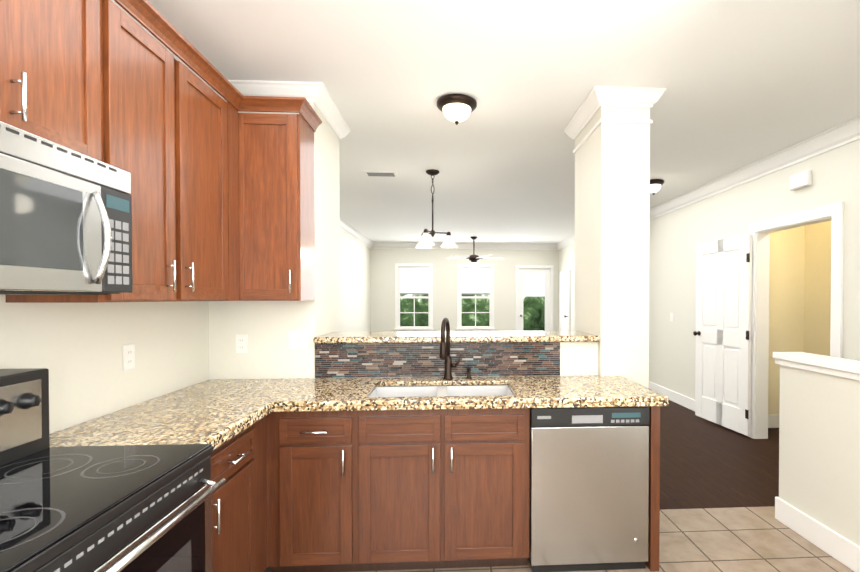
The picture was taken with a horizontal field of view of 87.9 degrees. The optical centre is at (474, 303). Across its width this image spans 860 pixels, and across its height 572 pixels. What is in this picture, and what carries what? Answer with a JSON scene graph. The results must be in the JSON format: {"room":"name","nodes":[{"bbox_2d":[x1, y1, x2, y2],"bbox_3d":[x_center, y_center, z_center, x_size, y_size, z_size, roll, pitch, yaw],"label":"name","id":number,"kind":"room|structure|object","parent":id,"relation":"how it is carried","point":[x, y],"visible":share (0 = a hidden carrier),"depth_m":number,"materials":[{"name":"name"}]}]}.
{"room":"kitchen","nodes":[
{"label":"kitchen","id":0,"kind":"room"},
{"bbox_2d":[0,295,208,433],"bbox_3d":[-1.568,0.041,0.413,0.100,2.740,4.710,0,1,-3],"label":"wall","id":1,"kind":"structure","parent":0,"point":[76,349],"depth_m":1.92,"materials":[{"name":"paint"}]},
{"bbox_2d":[0,0,31,132],"bbox_3d":[-1.390,-0.751,0.966,0.318,0.612,0.482,0,1,-3],"label":"upper cabinet","id":2,"kind":"object","parent":1,"relation":"attached to","point":[15,15],"depth_m":1.20,"materials":[{"name":"brown wood"}]},
{"bbox_2d":[32,0,111,164],"bbox_3d":[-1.409,-0.755,1.287,0.318,0.612,0.412,0,1,-3],"label":"upper cabinet","id":3,"kind":"object","parent":1,"relation":"attached to","point":[70,109],"depth_m":1.39,"materials":[{"name":"brown wood"}]},
{"bbox_2d":[0,121,132,294],"bbox_3d":[-1.323,-0.232,1.120,0.469,0.416,0.760,0,1,-3],"label":"microwave","id":4,"kind":"object","parent":3,"relation":"attached to","point":[65,220],"visible":1,"depth_m":1.23,"materials":[{"name":"silver metal"}]},
{"bbox_2d":[6,0,167,302],"bbox_3d":[-1.434,-0.536,1.713,0.318,1.060,0.560,0,1,-3],"label":"upper cabinet","id":5,"kind":"object","parent":1,"relation":"attached to","point":[137,62],"depth_m":1.70,"materials":[{"name":"brown wood"}]},
{"bbox_2d":[123,344,134,370],"bbox_3d":[-1.611,0.250,2.069,0.007,0.116,0.072,0,1,-3],"label":"outlet","id":6,"kind":"object","parent":1,"relation":"attached to","point":[128,356],"visible":1,"depth_m":2.06,"materials":[{"name":"white plastic"}]},
{"bbox_2d":[111,0,214,91],"bbox_3d":[-1.490,-1.284,0.511,0.070,0.095,4.490,0,1,-3],"label":"crown molding","id":7,"kind":"structure","parent":1,"relation":"attached to","point":[113,1],"depth_m":2.23,"materials":[{"name":"white wood"}]},
{"bbox_2d":[168,40,243,301],"bbox_3d":[-1.449,-0.542,2.169,0.343,1.060,0.664,0,1,-3],"label":"upper cabinet","id":8,"kind":"object","parent":1,"relation":"attached to","point":[222,193],"depth_m":2.13,"materials":[{"name":"brown wood"}]},
{"bbox_2d":[340,230,370,331],"bbox_3d":[-2.346,-0.043,7.103,0.100,2.740,7.440,0,1,-3],"label":"wall","id":9,"kind":"structure","parent":0,"point":[355,291],"depth_m":8.88,"materials":[{"name":"paint"}]},
{"bbox_2d":[340,218,374,247],"bbox_3d":[-2.245,-1.345,7.043,0.095,0.135,7.340,0,1,-3],"label":"crown molding","id":10,"kind":"structure","parent":9,"relation":"attached to","point":[345,227],"depth_m":8.71,"materials":[{"name":"white wood"}]},
{"bbox_2d":[209,100,597,378],"bbox_3d":[-0.681,0.006,3.146,2.955,2.740,0.658,0,1,-3],"label":"wall","id":11,"kind":"structure","parent":0,"point":[265,326],"depth_m":2.83,"materials":[{"name":"paint"}]},
{"bbox_2d":[236,335,247,352],"bbox_3d":[-1.458,0.253,2.776,0.072,0.116,0.007,0,1,-3],"label":"outlet","id":12,"kind":"object","parent":11,"relation":"attached to","point":[241,343],"visible":1,"depth_m":2.77,"materials":[{"name":"white plastic"}]},
{"bbox_2d":[215,79,310,99],"bbox_3d":[-1.286,-1.312,2.737,0.540,0.095,0.070,0,1,-3],"label":"crown molding","id":13,"kind":"structure","parent":11,"relation":"attached to","point":[245,87],"depth_m":2.72,"materials":[{"name":"white wood"}]},
{"bbox_2d":[244,108,315,300],"bbox_3d":[-1.187,-0.547,2.641,0.375,1.060,0.288,0,1,-3],"label":"upper cabinet","id":14,"kind":"object","parent":11,"relation":"attached to","point":[279,218],"depth_m":2.51,"materials":[{"name":"brown wood"}]},
{"bbox_2d":[288,331,306,349],"bbox_3d":[-1.114,0.233,2.795,0.116,0.116,0.010,0,1,-3],"label":"light switch","id":15,"kind":"object","parent":11,"relation":"attached to","point":[297,340],"visible":1,"depth_m":2.79,"materials":[{"name":"white plastic"}]},
{"bbox_2d":[307,82,349,139],"bbox_3d":[-0.991,-1.316,3.075,0.070,0.095,0.710,0,1,-3],"label":"crown molding","id":16,"kind":"structure","parent":11,"relation":"attached to","point":[320,96],"depth_m":2.98,"materials":[{"name":"white wood"}]},
{"bbox_2d":[313,331,599,343],"bbox_3d":[-0.108,0.226,3.034,1.821,0.041,0.455,0,1,-3],"label":"bar","id":17,"kind":"object","parent":11,"relation":"on","point":[455,336],"visible":0.94,"depth_m":2.84,"materials":[{"name":"stone"}]},
{"bbox_2d":[563,347,580,357],"bbox_3d":[0.639,0.319,2.902,0.116,0.072,0.007,0,1,-3],"label":"outlet","id":18,"kind":"object","parent":11,"relation":"attached to","point":[571,352],"visible":1,"depth_m":2.90,"materials":[{"name":"white plastic"}]},
{"bbox_2d":[370,249,558,331],"bbox_3d":[-0.217,-0.090,10.905,4.800,2.740,0.100,0,1,-3],"label":"wall","id":19,"kind":"structure","parent":0,"point":[382,262],"depth_m":10.83,"materials":[{"name":"paint"}]},
{"bbox_2d":[394,263,433,330],"bbox_3d":[-1.467,-0.129,10.786,0.950,1.680,0.130,0,1,-3],"label":"window","id":20,"kind":"structure","parent":19,"relation":"in","point":[414,280],"depth_m":10.79,"materials":[{"name":"white plastic"}]},
{"bbox_2d":[375,243,554,249],"bbox_3d":[-0.152,-1.392,10.796,4.480,0.135,0.095,0,1,-3],"label":"crown molding","id":21,"kind":"structure","parent":19,"relation":"attached to","point":[377,245],"depth_m":10.81,"materials":[{"name":"white wood"}]},
{"bbox_2d":[456,264,494,330],"bbox_3d":[0.030,-0.130,10.875,0.950,1.680,0.130,0,1,-3],"label":"window","id":22,"kind":"structure","parent":19,"relation":"in","point":[478,281],"depth_m":10.88,"materials":[{"name":"white plastic"}]},
{"bbox_2d":[516,265,553,330],"bbox_3d":[1.482,0.169,10.972,0.940,2.220,0.125,0,1,-3],"label":"door","id":23,"kind":"structure","parent":19,"relation":"in","point":[534,280],"depth_m":10.97,"materials":[{"name":"white wood"}]},
{"bbox_2d":[147,0,859,243],"bbox_3d":[1.072,-1.412,4.604,6.670,0.060,12.800,0,1,-3],"label":"ceiling","id":24,"kind":"structure","parent":0,"point":[744,83],"depth_m":2.70,"materials":[{"name":"paint"}]},
{"bbox_2d":[363,171,397,176],"bbox_3d":[-0.993,-1.375,4.712,0.340,0.015,0.180,0,1,-3],"label":"ceiling vent","id":25,"kind":"object","parent":24,"relation":"in","point":[382,173],"visible":1,"depth_m":4.68,"materials":[{"name":"grey plastic"}]},
{"bbox_2d":[415,169,456,248],"bbox_3d":[-0.405,-0.988,4.630,0.449,0.786,0.468,0,1,-3],"label":"pendant chandelier","id":26,"kind":"object","parent":24,"relation":"hanging from","point":[425,242],"visible":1,"depth_m":4.63,"materials":[{"name":"white glass"}]},
{"bbox_2d":[437,94,476,124],"bbox_3d":[-0.119,-1.281,2.992,0.270,0.159,0.270,0,1,-3],"label":"kitchen ceiling light","id":27,"kind":"object","parent":24,"relation":"attached to","point":[456,108],"visible":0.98,"depth_m":2.92,"materials":[{"name":"white glass"}]},
{"bbox_2d":[446,236,503,268],"bbox_3d":[0.012,-1.096,9.634,1.278,0.695,1.285,0,1,-3],"label":"ceiling fan","id":28,"kind":"object","parent":24,"relation":"hanging from","point":[473,258],"visible":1,"depth_m":9.54,"materials":[{"name":"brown metal"}]},
{"bbox_2d":[650,179,663,194],"bbox_3d":[2.034,-1.307,5.033,0.220,0.159,0.220,0,1,-3],"label":"light","id":29,"kind":"object","parent":24,"relation":"attached to","point":[655,185],"visible":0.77,"depth_m":4.96,"materials":[{"name":"white glass"}]},
{"bbox_2d":[264,506,853,571],"bbox_3d":[0.588,1.434,0.563,5.220,0.050,4.720,0,1,-3],"label":"floor","id":30,"kind":"structure","parent":0,"point":[748,539],"depth_m":2.52,"materials":[{"name":"beige tile"}]},
{"bbox_2d":[0,368,225,571],"bbox_3d":[-1.184,0.812,1.127,0.742,1.180,0.774,0,1,-3],"label":"range","id":31,"kind":"object","parent":30,"relation":"on","point":[133,508],"visible":1,"depth_m":1.24,"materials":[{"name":"black glass"}]},
{"bbox_2d":[209,420,260,571],"bbox_3d":[-1.290,0.965,1.768,0.607,0.858,0.500,0,1,-3],"label":"base cabinet","id":32,"kind":"object","parent":30,"relation":"on","point":[236,506],"depth_m":1.87,"materials":[{"name":"brown wood"}]},
{"bbox_2d":[50,399,273,449],"bbox_3d":[-1.279,0.508,1.810,0.638,0.050,0.606,0,1,-3],"label":"countertop","id":33,"kind":"structure","parent":32,"relation":"on","point":[215,413],"depth_m":1.79,"materials":[{"name":"stone"}]},
{"bbox_2d":[269,394,380,571],"bbox_3d":[-0.825,0.955,2.506,0.448,0.858,0.618,0,1,-3],"label":"base cabinet","id":34,"kind":"object","parent":30,"relation":"on","point":[339,491],"depth_m":2.21,"materials":[{"name":"brown wood"}]},
{"bbox_2d":[165,379,305,394],"bbox_3d":[-1.315,0.490,2.427,0.638,0.030,0.390,0,1,-3],"label":"countertop","id":35,"kind":"structure","parent":34,"relation":"on","point":[211,386],"depth_m":2.50,"materials":[{"name":"stone"}]},
{"bbox_2d":[154,375,668,411],"bbox_3d":[-0.328,0.499,2.506,2.618,0.050,0.670,0,1,-3],"label":"countertop","id":36,"kind":"structure","parent":34,"relation":"on","point":[317,394],"depth_m":2.27,"materials":[{"name":"stone"}]},
{"bbox_2d":[368,385,513,396],"bbox_3d":[-0.183,0.613,2.493,0.820,0.214,0.437,0,1,-3],"label":"sink","id":37,"kind":"object","parent":36,"relation":"in","point":[425,391],"visible":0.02,"depth_m":2.69,"materials":[{"name":"ceramic"}]},
{"bbox_2d":[439,317,461,379],"bbox_3d":[-0.140,0.277,2.680,0.140,0.388,0.221,0,1,-3],"label":"faucet","id":38,"kind":"object","parent":36,"relation":"on","point":[445,352],"visible":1,"depth_m":2.74,"materials":[{"name":"brown metal"}]},
{"bbox_2d":[466,368,471,378],"bbox_3d":[-0.034,0.433,2.754,0.040,0.075,0.077,0,1,-3],"label":"soap dispenser","id":39,"kind":"object","parent":36,"relation":"on","point":[468,373],"visible":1,"depth_m":2.76,"materials":[{"name":"brown metal"}]},
{"bbox_2d":[528,407,649,571],"bbox_3d":[0.580,0.957,2.576,0.617,0.853,0.608,0,1,-3],"label":"dishwasher","id":40,"kind":"object","parent":30,"relation":"on","point":[589,492],"visible":0.9,"depth_m":2.28,"materials":[{"name":"silver metal"}]},
{"bbox_2d":[558,243,574,330],"bbox_3d":[2.434,-0.067,9.059,0.475,2.740,4.100,0,1,-3],"label":"wall","id":41,"kind":"structure","parent":0,"point":[566,257],"depth_m":9.91,"materials":[{"name":"paint"}]},
{"bbox_2d":[559,270,570,330],"bbox_3d":[2.056,0.265,10.293,0.126,2.035,0.800,0,1,-3],"label":"door","id":42,"kind":"structure","parent":41,"relation":"in","point":[564,299],"depth_m":10.20,"materials":[{"name":"white wood"}]},
{"bbox_2d":[555,234,574,249],"bbox_3d":[2.169,-1.368,8.869,0.115,0.135,3.975,0,1,-3],"label":"crown molding","id":43,"kind":"structure","parent":41,"relation":"attached to","point":[570,240],"depth_m":10.09,"materials":[{"name":"white wood"}]},
{"bbox_2d":[574,106,649,387],"bbox_3d":[0.958,0.006,3.172,0.320,2.740,0.600,0,1,-3],"label":"column","id":44,"kind":"structure","parent":0,"point":[612,226],"depth_m":2.87,"materials":[{"name":"paint"}]},
{"bbox_2d":[564,86,665,153],"bbox_3d":[0.958,-1.264,3.156,0.460,0.200,0.740,0,1,-3],"label":"crown molding","id":45,"kind":"structure","parent":44,"relation":"attached to","point":[599,97],"depth_m":2.84,"materials":[{"name":"white wood"}]},
{"bbox_2d":[660,399,778,509],"bbox_3d":[0.933,1.353,6.994,6.670,0.050,8.080,0,1,-3],"label":"floor","id":46,"kind":"structure","parent":0,"point":[704,463],"depth_m":3.77,"materials":[{"name":"brown wood"}]},
{"bbox_2d":[649,139,859,399],"bbox_3d":[2.988,0.012,2.682,0.125,2.740,8.700,0,1,-3],"label":"wall","id":47,"kind":"structure","parent":0,"point":[676,236],"depth_m":5.04,"materials":[{"name":"paint"}]},
{"bbox_2d":[649,381,694,410],"bbox_3d":[2.734,1.274,5.785,0.015,0.140,2.505,0,1,-3],"label":"baseboard","id":48,"kind":"structure","parent":47,"relation":"attached to","point":[687,402],"depth_m":5.99,"materials":[{"name":"white wood"}]},
{"bbox_2d":[693,234,751,435],"bbox_3d":[2.682,0.318,4.863,0.173,2.035,0.833,0,1,-3],"label":"hall door","id":49,"kind":"structure","parent":47,"relation":"in","point":[722,333],"depth_m":4.81,"materials":[{"name":"white wood"}]},
{"bbox_2d":[650,116,859,219],"bbox_3d":[2.863,-1.291,2.708,0.120,0.135,8.600,0,1,-3],"label":"crown molding","id":50,"kind":"structure","parent":47,"relation":"attached to","point":[847,132],"depth_m":4.14,"materials":[{"name":"white wood"}]},
{"bbox_2d":[748,202,843,438],"bbox_3d":[2.902,0.283,4.006,0.150,2.165,1.073,0,1,-3],"label":"door frame","id":51,"kind":"structure","parent":47,"relation":"attached to","point":[761,231],"depth_m":4.43,"materials":[{"name":"white wood"}]},
{"bbox_2d":[789,170,811,190],"bbox_3d":[2.826,-1.067,3.849,0.056,0.130,0.200,0,1,-3],"label":"door chime","id":52,"kind":"object","parent":47,"relation":"attached to","point":[803,179],"visible":1,"depth_m":3.81,"materials":[{"name":"white plastic"}]},
{"bbox_2d":[768,220,831,414],"bbox_3d":[3.366,-0.004,3.996,0.785,2.740,1.880,0,1,-3],"label":"wall","id":53,"kind":"structure","parent":0,"point":[799,289],"depth_m":4.83,"materials":[{"name":"paint"}]},
{"bbox_2d":[768,415,778,427],"bbox_3d":[3.319,1.296,4.010,0.680,0.140,1.680,0,1,-3],"label":"baseboard","id":54,"kind":"structure","parent":53,"relation":"attached to","point":[773,421],"depth_m":4.83,"materials":[{"name":"white wood"}]},
{"bbox_2d":[779,365,859,545],"bbox_3d":[2.137,0.893,0.613,0.120,1.030,4.450,0,1,-3],"label":"wall","id":55,"kind":"structure","parent":0,"point":[819,446],"depth_m":2.51,"materials":[{"name":"paint"}]},
{"bbox_2d":[773,352,859,380],"bbox_3d":[2.137,0.376,0.617,0.190,0.075,4.470,0,1,-3],"label":"trim","id":56,"kind":"structure","parent":55,"relation":"on","point":[841,367],"depth_m":2.51,"materials":[{"name":"white wood"}]},
{"bbox_2d":[775,497,859,571],"bbox_3d":[2.070,1.338,0.622,0.015,0.140,4.465,0,1,-3],"label":"baseboard","id":57,"kind":"structure","parent":55,"relation":"attached to","point":[838,547],"depth_m":2.51,"materials":[{"name":"white wood"}]},
{"label":"outside","id":58,"kind":"structure","parent":0,"visible":0},
{"bbox_2d":[400,294,544,330],"bbox_3d":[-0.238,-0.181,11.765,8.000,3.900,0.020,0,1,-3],"label":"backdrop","id":59,"kind":"structure","parent":58,"point":[533,313],"depth_m":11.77,"materials":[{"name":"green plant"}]}
]}

